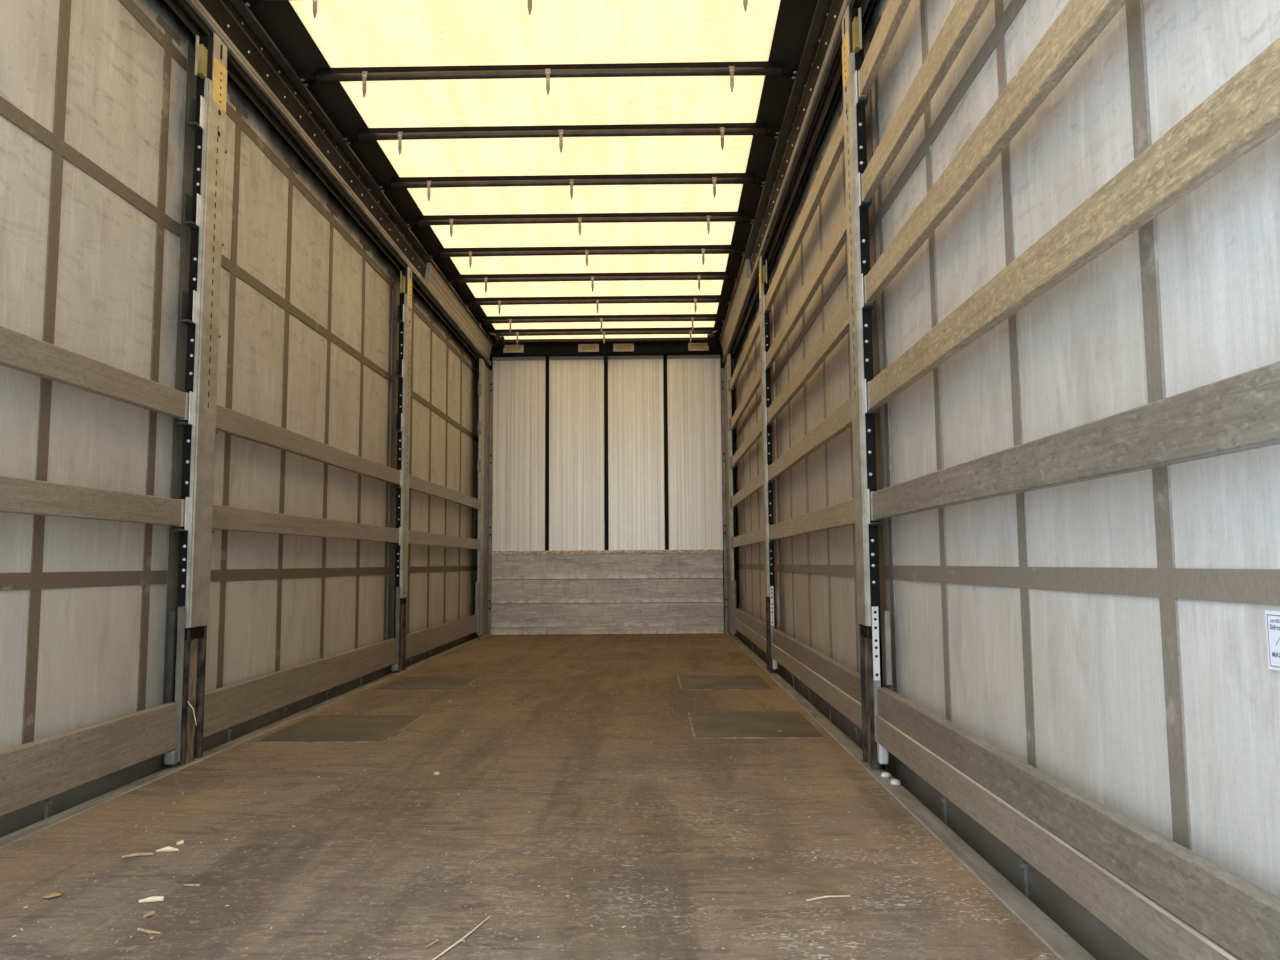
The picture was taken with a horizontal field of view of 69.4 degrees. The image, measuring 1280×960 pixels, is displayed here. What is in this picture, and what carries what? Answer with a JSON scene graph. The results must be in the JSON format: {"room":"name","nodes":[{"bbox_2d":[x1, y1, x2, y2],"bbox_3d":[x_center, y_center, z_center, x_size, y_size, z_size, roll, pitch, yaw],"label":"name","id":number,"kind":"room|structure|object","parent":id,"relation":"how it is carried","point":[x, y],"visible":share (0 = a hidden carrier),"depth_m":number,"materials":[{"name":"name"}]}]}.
{"room":"truck trailer interior","nodes":[
{"label":"truck trailer interior","id":0,"kind":"room"},
{"bbox_2d":[0,633,1059,959],"bbox_3d":[-0.408,1.211,5.003,2.470,0.040,9.470,0,-5,1],"label":"floor","id":1,"kind":"structure","parent":0,"point":[492,828],"depth_m":2.44,"materials":[{"name":"brown wood"}]},
{"bbox_2d":[139,896,163,902],"bbox_3d":[-1.075,0.922,2.034,0.050,0.012,0.011,1,-5,-13],"label":"chip","id":2,"kind":"object","parent":1,"relation":"on","point":[153,898],"visible":1,"depth_m":2.03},
{"bbox_2d":[0,634,489,847],"bbox_3d":[-1.735,1.307,5.005,0.185,0.217,9.450,0,-5,1],"label":"trim","id":3,"kind":"structure","parent":1,"relation":"on","point":[38,826],"depth_m":3.32,"materials":[{"name":"metal"}]},
{"bbox_2d":[164,32,226,765],"bbox_3d":[-1.719,-0.354,3.607,0.065,2.885,0.258,0,-5,1],"label":"pillar","id":4,"kind":"structure","parent":3,"relation":"on","point":[203,211],"depth_m":3.57,"materials":[{"name":"metal"}]},
{"bbox_2d":[0,702,177,816],"bbox_3d":[-1.740,0.774,1.963,0.032,0.168,2.895,0,-5,1],"label":"board","id":5,"kind":"object","parent":4,"relation":"attached to","point":[33,772],"visible":1,"depth_m":2.83,"materials":[{"name":"beige wood"}]},
{"bbox_2d":[0,475,185,526],"bbox_3d":[-1.744,-0.004,2.033,0.033,0.103,2.895,0,-5,1],"label":"board","id":6,"kind":"object","parent":4,"relation":"attached to","point":[17,495],"visible":1,"depth_m":2.86,"materials":[{"name":"beige wood"}]},
{"bbox_2d":[0,326,189,420],"bbox_3d":[-1.747,-0.406,2.069,0.033,0.104,2.895,0,-5,1],"label":"board","id":7,"kind":"object","parent":4,"relation":"attached to","point":[18,351],"visible":1,"depth_m":2.88,"materials":[{"name":"beige wood"}]},
{"bbox_2d":[172,498,187,530],"bbox_3d":[-1.721,0.131,3.462,0.035,0.121,0.057,0,-5,1],"label":"bracket","id":8,"kind":"object","parent":4,"relation":"on","point":[174,528],"depth_m":3.46,"materials":[{"name":"metal"}]},
{"bbox_2d":[176,418,191,425],"bbox_3d":[-1.724,-0.268,3.498,0.035,0.121,0.057,0,-5,1],"label":"bracket","id":9,"kind":"object","parent":4,"relation":"on","point":[183,423],"depth_m":3.48,"materials":[{"name":"metal"}]},
{"bbox_2d":[180,290,195,324],"bbox_3d":[-1.726,-0.659,3.533,0.035,0.121,0.057,0,-5,1],"label":"bracket","id":10,"kind":"object","parent":4,"relation":"on","point":[187,301],"depth_m":3.54,"materials":[{"name":"metal"}]},
{"bbox_2d":[183,193,198,228],"bbox_3d":[-1.729,-1.040,3.567,0.035,0.121,0.057,0,-5,1],"label":"bracket","id":11,"kind":"object","parent":4,"relation":"on","point":[191,204],"depth_m":3.57,"materials":[{"name":"metal"}]},
{"bbox_2d":[187,94,202,130],"bbox_3d":[-1.732,-1.434,3.603,0.035,0.121,0.057,0,-5,1],"label":"bracket","id":12,"kind":"object","parent":4,"relation":"on","point":[195,107],"depth_m":3.60,"materials":[{"name":"metal"}]},
{"bbox_2d":[212,504,398,542],"bbox_3d":[-1.699,0.264,5.020,0.033,0.103,2.735,0,-5,1],"label":"board","id":13,"kind":"object","parent":4,"relation":"attached to","point":[224,517],"visible":0.91,"depth_m":4.52,"materials":[{"name":"beige wood"}]},
{"bbox_2d":[216,403,399,484],"bbox_3d":[-1.702,-0.138,5.056,0.033,0.104,2.735,0,-5,1],"label":"board","id":14,"kind":"object","parent":4,"relation":"attached to","point":[228,421],"visible":0.84,"depth_m":4.56,"materials":[{"name":"beige wood"}]},
{"bbox_2d":[163,0,493,368],"bbox_3d":[-1.726,-1.766,5.271,0.206,0.327,9.430,0,-5,1],"label":"rail","id":15,"kind":"object","parent":4,"relation":"on","point":[255,63],"visible":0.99,"depth_m":4.72,"materials":[{"name":"metal"}]},
{"bbox_2d":[0,512,179,750],"bbox_3d":[-1.797,0.466,3.051,0.027,0.665,0.984,0,-5,1],"label":"curtain","id":16,"kind":"object","parent":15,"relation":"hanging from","point":[86,604],"depth_m":2.97,"materials":[{"name":"fabric"}]},
{"bbox_2d":[0,365,183,498],"bbox_3d":[-1.801,-0.123,3.088,0.027,0.310,1.016,0,-5,1],"label":"curtain","id":17,"kind":"object","parent":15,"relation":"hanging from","point":[51,431],"depth_m":3.00,"materials":[{"name":"fabric"}]},
{"bbox_2d":[0,0,196,391],"bbox_3d":[-1.809,-1.111,3.137,0.027,1.446,1.097,0,-5,1],"label":"curtain","id":18,"kind":"object","parent":15,"relation":"hanging from","point":[96,154],"depth_m":3.09,"materials":[{"name":"fabric"}]},
{"bbox_2d":[205,529,394,691],"bbox_3d":[-1.765,0.654,5.151,0.027,0.666,2.738,0,-5,1],"label":"curtain","id":19,"kind":"object","parent":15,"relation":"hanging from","point":[278,602],"depth_m":4.69,"materials":[{"name":"fabric"}]},
{"bbox_2d":[213,431,395,527],"bbox_3d":[-1.769,0.068,5.211,0.027,0.312,2.723,0,-5,1],"label":"curtain","id":20,"kind":"object","parent":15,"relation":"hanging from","point":[248,474],"depth_m":4.75,"materials":[{"name":"fabric"}]},
{"bbox_2d":[216,74,399,469],"bbox_3d":[-1.776,-0.916,5.298,0.027,1.449,2.730,0,-5,1],"label":"curtain","id":21,"kind":"object","parent":15,"relation":"hanging from","point":[308,346],"depth_m":4.85,"materials":[{"name":"fabric"}]},
{"bbox_2d":[409,287,478,498],"bbox_3d":[-1.730,-0.642,8.354,0.027,1.448,2.712,0,-5,1],"label":"curtain","id":22,"kind":"object","parent":15,"relation":"hanging from","point":[444,405],"depth_m":8.11,"materials":[{"name":"fabric"}]},
{"bbox_2d":[424,263,491,358],"bbox_3d":[-1.617,-1.481,8.479,0.046,0.145,2.745,0,-5,1],"label":"header panel","id":23,"kind":"object","parent":15,"relation":"attached to","point":[432,277],"visible":0.96,"depth_m":8.12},
{"bbox_2d":[243,0,747,17],"bbox_3d":[-0.452,-1.986,3.813,2.392,0.168,0.075,0,-5,1],"label":"bow","id":24,"kind":"object","parent":15,"relation":"attached to","point":[247,2],"visible":1,"depth_m":3.80,"materials":[{"name":"black paint"}]},
{"bbox_2d":[300,61,796,97],"bbox_3d":[-0.442,-1.928,4.460,2.392,0.168,0.075,0,-5,1],"label":"bow","id":25,"kind":"object","parent":15,"relation":"attached to","point":[746,68],"visible":1,"depth_m":4.45,"materials":[{"name":"black paint"}]},
{"bbox_2d":[343,122,779,154],"bbox_3d":[-0.432,-1.872,5.082,2.392,0.168,0.075,0,-5,1],"label":"bow","id":26,"kind":"object","parent":15,"relation":"attached to","point":[694,129],"visible":1,"depth_m":5.08,"materials":[{"name":"black paint"}]},
{"bbox_2d":[379,173,764,200],"bbox_3d":[-0.422,-1.814,5.735,2.392,0.168,0.075,0,-5,1],"label":"bow","id":27,"kind":"object","parent":15,"relation":"attached to","point":[688,178],"visible":1,"depth_m":5.73,"materials":[{"name":"black paint"}]},
{"bbox_2d":[406,211,753,236],"bbox_3d":[-0.413,-1.757,6.367,2.392,0.168,0.075,0,-5,1],"label":"bow","id":28,"kind":"object","parent":15,"relation":"attached to","point":[422,220],"visible":1,"depth_m":6.36,"materials":[{"name":"black paint"}]},
{"bbox_2d":[430,245,744,267],"bbox_3d":[-0.403,-1.697,7.029,2.392,0.168,0.075,0,-5,1],"label":"bow","id":29,"kind":"object","parent":15,"relation":"attached to","point":[659,249],"visible":1,"depth_m":7.02,"materials":[{"name":"black paint"}]},
{"bbox_2d":[449,271,736,292],"bbox_3d":[-0.393,-1.639,7.677,2.392,0.168,0.075,0,-5,1],"label":"bow","id":30,"kind":"object","parent":15,"relation":"attached to","point":[724,275],"visible":1,"depth_m":7.67,"materials":[{"name":"black paint"}]},
{"bbox_2d":[465,295,729,314],"bbox_3d":[-0.383,-1.579,8.349,2.392,0.168,0.075,0,-5,1],"label":"bow","id":31,"kind":"object","parent":15,"relation":"attached to","point":[597,300],"visible":1,"depth_m":8.34,"materials":[{"name":"black paint"}]},
{"bbox_2d":[487,327,720,344],"bbox_3d":[-0.366,-1.470,9.443,2.392,0.168,0.075,0,-5,1],"label":"bow","id":32,"kind":"object","parent":15,"relation":"attached to","point":[677,330],"visible":0.96,"depth_m":9.44,"materials":[{"name":"black paint"}]},
{"bbox_2d":[489,332,504,347],"bbox_3d":[-1.485,-1.470,9.553,0.100,0.110,0.463,0,-5,1],"label":"bracket","id":33,"kind":"object","parent":32,"relation":"attached to","point":[499,341],"visible":0.97,"depth_m":9.70,"materials":[{"name":"metal"}]},
{"bbox_2d":[707,329,718,345],"bbox_3d":[0.755,-1.488,9.521,0.100,0.110,0.463,0,-5,1],"label":"bracket","id":34,"kind":"object","parent":32,"relation":"attached to","point":[711,338],"visible":0.96,"depth_m":9.67,"materials":[{"name":"metal"}]},
{"bbox_2d":[391,266,411,671],"bbox_3d":[-1.675,-0.093,6.514,0.065,2.885,0.258,0,-5,1],"label":"pillar","id":35,"kind":"structure","parent":3,"relation":"on","point":[404,309],"depth_m":6.48,"materials":[{"name":"metal"}]},
{"bbox_2d":[203,638,396,737],"bbox_3d":[-1.695,1.042,4.950,0.033,0.168,2.735,0,-5,1],"label":"board","id":36,"kind":"object","parent":35,"relation":"attached to","point":[226,707],"visible":0.98,"depth_m":4.43,"materials":[{"name":"beige wood"}]},
{"bbox_2d":[395,414,401,431],"bbox_3d":[-1.682,-0.398,6.441,0.035,0.121,0.057,0,-5,1],"label":"bracket","id":37,"kind":"object","parent":35,"relation":"on","point":[398,417],"depth_m":6.46,"materials":[{"name":"metal"}]},
{"bbox_2d":[396,359,402,377],"bbox_3d":[-1.685,-0.779,6.475,0.035,0.121,0.057,0,-5,1],"label":"bracket","id":38,"kind":"object","parent":35,"relation":"on","point":[399,363],"depth_m":6.48,"materials":[{"name":"metal"}]},
{"bbox_2d":[397,304,403,322],"bbox_3d":[-1.688,-1.172,6.511,0.035,0.121,0.057,0,-5,1],"label":"bracket","id":39,"kind":"object","parent":35,"relation":"on","point":[400,308],"depth_m":6.52,"materials":[{"name":"metal"}]},
{"bbox_2d":[408,530,477,548],"bbox_3d":[-1.655,0.523,7.907,0.033,0.103,2.688,0,-5,1],"label":"board","id":40,"kind":"object","parent":35,"relation":"attached to","point":[414,537],"visible":0.88,"depth_m":7.62,"materials":[{"name":"beige wood"}]},
{"bbox_2d":[409,474,478,508],"bbox_3d":[-1.658,0.121,7.943,0.033,0.104,2.688,0,-5,1],"label":"board","id":41,"kind":"object","parent":35,"relation":"attached to","point":[417,484],"visible":0.95,"depth_m":7.67,"materials":[{"name":"beige wood"}]},
{"bbox_2d":[475,358,484,634],"bbox_3d":[-1.624,0.157,9.374,0.040,2.800,0.190,0,-5,1],"label":"pillar","id":42,"kind":"structure","parent":3,"relation":"on","point":[480,462],"depth_m":9.35,"materials":[{"name":"metal"}]},
{"bbox_2d":[406,615,476,658],"bbox_3d":[-1.651,1.302,7.837,0.033,0.168,2.688,0,-5,1],"label":"board","id":43,"kind":"object","parent":42,"relation":"attached to","point":[418,642],"visible":0.98,"depth_m":7.52,"materials":[{"name":"beige wood"}]},
{"bbox_2d":[252,715,424,742],"bbox_3d":[-1.333,1.124,4.182,0.555,0.006,0.670,0,-5,1],"label":"floor plate","id":44,"kind":"object","parent":1,"relation":"on","point":[333,728],"visible":1,"depth_m":4.13,"materials":[{"name":"metal"}]},
{"bbox_2d":[372,677,480,690],"bbox_3d":[-1.305,1.263,5.735,0.525,0.006,0.630,0,-5,1],"label":"floor plate","id":45,"kind":"object","parent":1,"relation":"on","point":[406,683],"visible":1,"depth_m":5.71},
{"bbox_2d":[432,916,490,959],"bbox_3d":[-0.348,0.900,1.817,0.009,0.005,0.233,-2,-5,19],"label":"straw","id":46,"kind":"object","parent":1,"relation":"on","point":[470,932],"visible":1,"depth_m":1.80,"materials":[{"name":"beige plant"}]},
{"bbox_2d":[0,637,992,959],"bbox_3d":[-0.402,1.224,5.420,2.402,0.003,7.504,0,-5,1],"label":"crumbs","id":47,"kind":"object","parent":1,"relation":"on","point":[687,637],"visible":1,"depth_m":2.50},
{"bbox_2d":[491,626,723,634],"bbox_3d":[-0.341,1.574,9.682,2.437,0.074,0.065,0,-5,1],"label":"board","id":48,"kind":"object","parent":1,"relation":"on","point":[638,629],"visible":1,"depth_m":9.65,"materials":[{"name":"wood"}]},
{"bbox_2d":[677,675,772,689],"bbox_3d":[0.505,1.246,5.684,0.535,0.006,0.680,0,-5,1],"label":"floor plate","id":49,"kind":"object","parent":1,"relation":"on","point":[710,682],"visible":1,"depth_m":5.65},
{"bbox_2d":[688,711,824,738],"bbox_3d":[0.505,1.114,4.215,0.550,0.006,0.690,0,-5,1],"label":"floor plate","id":50,"kind":"object","parent":1,"relation":"on","point":[753,724],"visible":1,"depth_m":4.17,"materials":[{"name":"metal"}]},
{"bbox_2d":[726,633,1095,959],"bbox_3d":[0.920,1.285,4.967,0.185,0.217,9.450,0,-5,1],"label":"trim","id":51,"kind":"structure","parent":1,"relation":"on","point":[1053,936],"depth_m":2.31,"materials":[{"name":"metal"}]},
{"bbox_2d":[727,354,736,634],"bbox_3d":[0.914,0.126,9.228,0.040,2.800,0.190,0,-5,1],"label":"pillar","id":52,"kind":"structure","parent":51,"relation":"on","point":[729,401],"depth_m":9.18,"materials":[{"name":"metal"}]},
{"bbox_2d":[734,618,766,652],"bbox_3d":[0.916,1.274,7.674,0.032,0.095,2.716,0,-5,1],"label":"board","id":53,"kind":"object","parent":52,"relation":"attached to","point":[761,642],"visible":0.75,"depth_m":7.37,"materials":[{"name":"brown wood"}]},
{"bbox_2d":[735,608,766,638],"bbox_3d":[0.921,1.178,7.682,0.032,0.096,2.716,0,-5,1],"label":"board","id":54,"kind":"object","parent":53,"relation":"on","point":[752,622],"visible":0.88,"depth_m":7.49,"materials":[{"name":"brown wood"}]},
{"bbox_2d":[759,255,779,672],"bbox_3d":[0.885,-0.127,6.338,0.080,2.885,0.258,0,-5,1],"label":"pillar","id":55,"kind":"structure","parent":51,"relation":"on","point":[768,511],"depth_m":6.28,"materials":[{"name":"metal"}]},
{"bbox_2d":[730,311,759,389],"bbox_3d":[0.898,-1.072,7.885,0.033,0.104,2.716,0,-5,1],"label":"board","id":56,"kind":"object","parent":55,"relation":"attached to","point":[755,331],"visible":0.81,"depth_m":7.70,"materials":[{"name":"brown wood"}]},
{"bbox_2d":[731,365,760,428],"bbox_3d":[0.901,-0.679,7.849,0.033,0.104,2.716,0,-5,1],"label":"board","id":57,"kind":"object","parent":55,"relation":"attached to","point":[755,383],"visible":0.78,"depth_m":7.69,"materials":[{"name":"brown wood"}]},
{"bbox_2d":[731,417,761,466],"bbox_3d":[0.904,-0.297,7.815,0.033,0.104,2.716,0,-5,1],"label":"board","id":58,"kind":"object","parent":55,"relation":"attached to","point":[755,434],"visible":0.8,"depth_m":7.61,"materials":[{"name":"brown wood"}]},
{"bbox_2d":[732,471,762,506],"bbox_3d":[0.906,0.093,7.780,0.033,0.104,2.716,0,-5,1],"label":"board","id":59,"kind":"object","parent":55,"relation":"attached to","point":[756,484],"visible":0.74,"depth_m":7.57,"materials":[{"name":"brown wood"}]},
{"bbox_2d":[733,528,763,547],"bbox_3d":[0.909,0.492,7.744,0.033,0.104,2.716,0,-5,1],"label":"board","id":60,"kind":"object","parent":55,"relation":"attached to","point":[756,536],"visible":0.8,"depth_m":7.52,"materials":[{"name":"brown wood"}]},
{"bbox_2d":[718,0,875,365],"bbox_3d":[0.868,-1.788,5.233,0.206,0.327,9.430,0,-5,1],"label":"rail","id":61,"kind":"object","parent":55,"relation":"on","point":[818,83],"visible":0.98,"depth_m":4.82,"materials":[{"name":"metal"}]},
{"bbox_2d":[720,259,750,355],"bbox_3d":[0.856,-1.501,8.444,0.046,0.145,2.745,0,-5,1],"label":"header panel","id":62,"kind":"object","parent":61,"relation":"attached to","point":[746,272],"visible":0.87,"depth_m":8.06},
{"bbox_2d":[869,0,1068,269],"bbox_3d":[0.896,-1.024,2.747,0.027,0.268,1.726,0,-5,1],"label":"curtain","id":63,"kind":"object","parent":61,"relation":"hanging from","point":[1007,32],"depth_m":2.59,"materials":[{"name":"fabric"}]},
{"bbox_2d":[872,0,1279,377],"bbox_3d":[0.894,-0.639,2.413,0.027,0.289,2.322,0,-5,1],"label":"curtain","id":64,"kind":"object","parent":61,"relation":"hanging from","point":[1156,61],"depth_m":1.88,"materials":[{"name":"fabric"}]},
{"bbox_2d":[875,131,1279,490],"bbox_3d":[0.897,-0.215,2.384,0.027,0.311,2.305,0,-5,1],"label":"curtain","id":65,"kind":"object","parent":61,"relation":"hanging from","point":[1189,299],"depth_m":1.71,"materials":[{"name":"fabric"}]},
{"bbox_2d":[878,444,1279,897],"bbox_3d":[0.901,0.359,2.353,0.027,0.621,2.261,0,-5,1],"label":"curtain","id":66,"kind":"object","parent":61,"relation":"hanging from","point":[1101,640],"depth_m":1.72,"materials":[{"name":"fabric"}]},
{"bbox_2d":[1265,610,1279,670],"bbox_3d":[0.885,0.221,1.248,0.002,0.082,0.118,0,-5,1],"label":"sticker","id":67,"kind":"object","parent":66,"relation":"attached to","point":[1272,618],"visible":1,"depth_m":1.29,"materials":[{"name":"grey"}]},
{"bbox_2d":[772,644,861,729],"bbox_3d":[0.872,1.014,4.786,0.032,0.095,2.710,0,-5,1],"label":"board","id":68,"kind":"object","parent":55,"relation":"attached to","point":[844,703],"visible":0.86,"depth_m":4.30,"materials":[{"name":"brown wood"}]},
{"bbox_2d":[773,629,860,702],"bbox_3d":[0.877,0.918,4.794,0.032,0.096,2.710,0,-5,1],"label":"board","id":69,"kind":"object","parent":68,"relation":"on","point":[843,677],"visible":0.96,"depth_m":4.33,"materials":[{"name":"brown wood"}]},
{"bbox_2d":[842,5,891,769],"bbox_3d":[0.842,-0.385,3.455,0.080,2.885,0.258,0,-5,1],"label":"pillar","id":70,"kind":"structure","parent":51,"relation":"on","point":[855,144],"depth_m":3.40,"materials":[{"name":"metal"}]},
{"bbox_2d":[765,113,843,309],"bbox_3d":[0.855,-1.332,4.997,0.033,0.104,2.710,0,-5,1],"label":"board","id":71,"kind":"object","parent":70,"relation":"attached to","point":[834,151],"visible":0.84,"depth_m":4.58,"materials":[{"name":"brown wood"}]},
{"bbox_2d":[766,206,846,367],"bbox_3d":[0.857,-0.938,4.962,0.033,0.104,2.710,0,-5,1],"label":"board","id":72,"kind":"object","parent":70,"relation":"attached to","point":[837,238],"visible":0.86,"depth_m":4.54,"materials":[{"name":"brown wood"}]},
{"bbox_2d":[767,299,849,422],"bbox_3d":[0.860,-0.557,4.927,0.033,0.104,2.710,0,-5,1],"label":"board","id":73,"kind":"object","parent":70,"relation":"attached to","point":[838,328],"visible":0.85,"depth_m":4.49,"materials":[{"name":"brown wood"}]},
{"bbox_2d":[768,397,851,480],"bbox_3d":[0.863,-0.167,4.892,0.033,0.104,2.710,0,-5,1],"label":"board","id":74,"kind":"object","parent":70,"relation":"attached to","point":[837,422],"visible":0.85,"depth_m":4.44,"materials":[{"name":"brown wood"}]},
{"bbox_2d":[769,498,854,539],"bbox_3d":[0.866,0.233,4.856,0.033,0.104,2.710,0,-5,1],"label":"board","id":75,"kind":"object","parent":70,"relation":"attached to","point":[842,514],"visible":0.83,"depth_m":4.39,"materials":[{"name":"brown wood"}]},
{"bbox_2d":[856,94,868,106],"bbox_3d":[0.829,-1.465,3.451,0.035,0.121,0.057,0,-5,1],"label":"bracket","id":76,"kind":"object","parent":70,"relation":"on","point":[862,101],"depth_m":3.44,"materials":[{"name":"metal"}]},
{"bbox_2d":[859,198,871,208],"bbox_3d":[0.832,-1.072,3.416,0.035,0.121,0.057,0,-5,1],"label":"bracket","id":77,"kind":"object","parent":70,"relation":"on","point":[865,204],"depth_m":3.41,"materials":[{"name":"metal"}]},
{"bbox_2d":[862,301,874,309],"bbox_3d":[0.835,-0.690,3.382,0.035,0.121,0.057,0,-5,1],"label":"bracket","id":78,"kind":"object","parent":70,"relation":"on","point":[867,306],"depth_m":3.36,"materials":[{"name":"metal"}]},
{"bbox_2d":[857,0,910,98],"bbox_3d":[0.810,-1.599,2.079,0.033,0.104,2.780,0,-5,1],"label":"board","id":79,"kind":"object","parent":70,"relation":"attached to","point":[894,12],"visible":0.94,"depth_m":3.14,"materials":[{"name":"brown wood"}]},
{"bbox_2d":[860,0,989,202],"bbox_3d":[0.813,-1.200,2.043,0.033,0.104,2.780,0,-5,1],"label":"board","id":80,"kind":"object","parent":70,"relation":"attached to","point":[963,17],"visible":0.98,"depth_m":2.65,"materials":[{"name":"brown wood"}]},
{"bbox_2d":[863,0,1127,303],"bbox_3d":[0.816,-0.818,2.009,0.033,0.104,2.780,0,-5,1],"label":"board","id":81,"kind":"object","parent":70,"relation":"attached to","point":[1079,23],"visible":0.96,"depth_m":2.06,"materials":[{"name":"brown wood"}]},
{"bbox_2d":[876,715,1239,959],"bbox_3d":[0.829,0.752,1.868,0.032,0.095,2.780,0,-5,1],"label":"board","id":82,"kind":"object","parent":70,"relation":"attached to","point":[1156,933],"visible":0.87,"depth_m":1.76,"materials":[{"name":"grey wood"}]},
{"bbox_2d":[877,687,1279,959],"bbox_3d":[0.832,0.656,1.877,0.032,0.096,2.780,0,-5,1],"label":"board","id":83,"kind":"object","parent":82,"relation":"on","point":[1243,918],"visible":1,"depth_m":1.57,"materials":[{"name":"grey wood"}]},
{"bbox_2d":[866,37,1279,410],"bbox_3d":[0.819,-0.427,1.974,0.033,0.104,2.780,0,-5,1],"label":"board","id":84,"kind":"object","parent":70,"relation":"attached to","point":[1243,113],"visible":0.98,"depth_m":1.54,"materials":[{"name":"brown wood"}]},
{"bbox_2d":[869,361,1279,520],"bbox_3d":[0.821,-0.029,1.938,0.033,0.104,2.780,0,-5,1],"label":"board","id":85,"kind":"object","parent":70,"relation":"attached to","point":[1240,412],"visible":1,"depth_m":1.54,"materials":[{"name":"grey wood"}]},
{"bbox_2d":[289,0,780,338],"bbox_3d":[-0.430,-1.942,5.277,2.264,0.001,9.450,0,-5,1],"label":"ceiling","id":86,"kind":"structure","parent":0,"point":[348,33],"depth_m":4.99,"materials":[{"name":"plastic"}]},
{"bbox_2d":[248,0,494,339],"bbox_3d":[-1.636,-1.935,5.295,0.388,0.008,9.450,0,-5,1],"label":"trim","id":87,"kind":"structure","parent":86,"relation":"attached to","point":[281,22],"depth_m":4.94,"materials":[{"name":"fabric"}]},
{"bbox_2d":[478,314,724,331],"bbox_3d":[-0.373,-1.522,8.981,2.392,0.168,0.075,0,-5,1],"label":"bow","id":88,"kind":"object","parent":86,"relation":"attached to","point":[655,317],"visible":1,"depth_m":8.98,"materials":[{"name":"black paint"}]},
{"bbox_2d":[489,355,736,636],"bbox_3d":[-0.346,0.153,9.883,2.860,3.380,0.078,0,-5,1],"label":"wall","id":89,"kind":"structure","parent":0,"point":[664,356],"depth_m":9.88,"materials":[{"name":"metal"}]},
{"bbox_2d":[479,365,492,636],"bbox_3d":[-1.606,0.208,9.666,0.066,2.810,0.382,0,-5,1],"label":"post","id":90,"kind":"object","parent":89,"relation":"attached to","point":[488,385],"visible":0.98,"depth_m":9.72,"materials":[{"name":"metal"}]},
{"bbox_2d":[492,357,545,550],"bbox_3d":[-1.298,-0.284,9.883,0.569,2.095,0.026,0,-5,1],"label":"wall panel","id":91,"kind":"object","parent":89,"relation":"attached to","point":[519,383],"visible":1,"depth_m":9.88,"materials":[{"name":"white metal"}]},
{"bbox_2d":[549,356,604,550],"bbox_3d":[-0.677,-0.290,9.874,0.591,2.095,0.026,0,-5,1],"label":"wall panel","id":92,"kind":"object","parent":89,"relation":"attached to","point":[576,383],"visible":1,"depth_m":9.87,"materials":[{"name":"white metal"}]},
{"bbox_2d":[490,337,722,363],"bbox_3d":[-0.359,-1.372,9.889,2.500,0.250,0.180,0,-5,1],"label":"header beam","id":93,"kind":"structure","parent":89,"relation":"attached to","point":[642,346],"depth_m":9.87,"materials":[{"name":"metal"}]},
{"bbox_2d":[503,345,523,352],"bbox_3d":[-1.352,-1.403,9.879,0.215,0.084,0.012,0,-5,1],"label":"plate","id":94,"kind":"object","parent":93,"relation":"attached to","point":[508,348],"visible":0.93,"depth_m":9.88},
{"bbox_2d":[578,344,598,351],"bbox_3d":[-0.550,-1.410,9.867,0.220,0.084,0.012,0,-5,1],"label":"plate","id":95,"kind":"object","parent":93,"relation":"attached to","point":[581,347],"visible":1,"depth_m":9.86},
{"bbox_2d":[613,343,633,351],"bbox_3d":[-0.175,-1.413,9.862,0.220,0.084,0.012,0,-5,1],"label":"plate","id":96,"kind":"object","parent":93,"relation":"attached to","point":[616,347],"visible":1,"depth_m":9.86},
{"bbox_2d":[688,343,708,350],"bbox_3d":[0.623,-1.420,9.850,0.215,0.084,0.012,0,-5,1],"label":"plate","id":97,"kind":"object","parent":93,"relation":"attached to","point":[691,346],"visible":0.93,"depth_m":9.85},
{"bbox_2d":[491,602,723,626],"bbox_3d":[-0.342,1.415,9.701,2.437,0.243,0.055,0,-5,1],"label":"board","id":98,"kind":"object","parent":89,"relation":"attached to","point":[698,613],"visible":1,"depth_m":9.67,"materials":[{"name":"wood"}]},
{"bbox_2d":[491,578,723,603],"bbox_3d":[-0.344,1.168,9.723,2.437,0.246,0.055,0,-5,1],"label":"board","id":99,"kind":"object","parent":89,"relation":"attached to","point":[565,590],"visible":1,"depth_m":9.70,"materials":[{"name":"wood"}]},
{"bbox_2d":[492,549,722,579],"bbox_3d":[-0.346,0.892,9.746,2.437,0.300,0.060,0,-5,1],"label":"board","id":100,"kind":"object","parent":89,"relation":"attached to","point":[704,565],"depth_m":9.72,"materials":[{"name":"wood"}]},
{"bbox_2d":[608,355,664,549],"bbox_3d":[-0.041,-0.295,9.865,0.598,2.095,0.026,0,-5,1],"label":"wall panel","id":101,"kind":"object","parent":89,"relation":"attached to","point":[636,492],"visible":1,"depth_m":9.86,"materials":[{"name":"white metal"}]},
{"bbox_2d":[667,355,722,549],"bbox_3d":[0.585,-0.300,9.856,0.573,2.095,0.026,0,-5,1],"label":"wall panel","id":102,"kind":"object","parent":89,"relation":"attached to","point":[695,504],"visible":1,"depth_m":9.85,"materials":[{"name":"white metal"}]},
{"bbox_2d":[721,361,731,634],"bbox_3d":[0.907,0.187,9.630,0.066,2.810,0.382,0,-5,1],"label":"post","id":103,"kind":"object","parent":89,"relation":"attached to","point":[724,413],"visible":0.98,"depth_m":9.71,"materials":[{"name":"metal"}]},
{"bbox_2d":[714,0,817,336],"bbox_3d":[0.775,-1.955,5.260,0.388,0.008,9.450,0,-5,1],"label":"trim","id":104,"kind":"structure","parent":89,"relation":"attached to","point":[794,18],"depth_m":4.93,"materials":[{"name":"fabric"}]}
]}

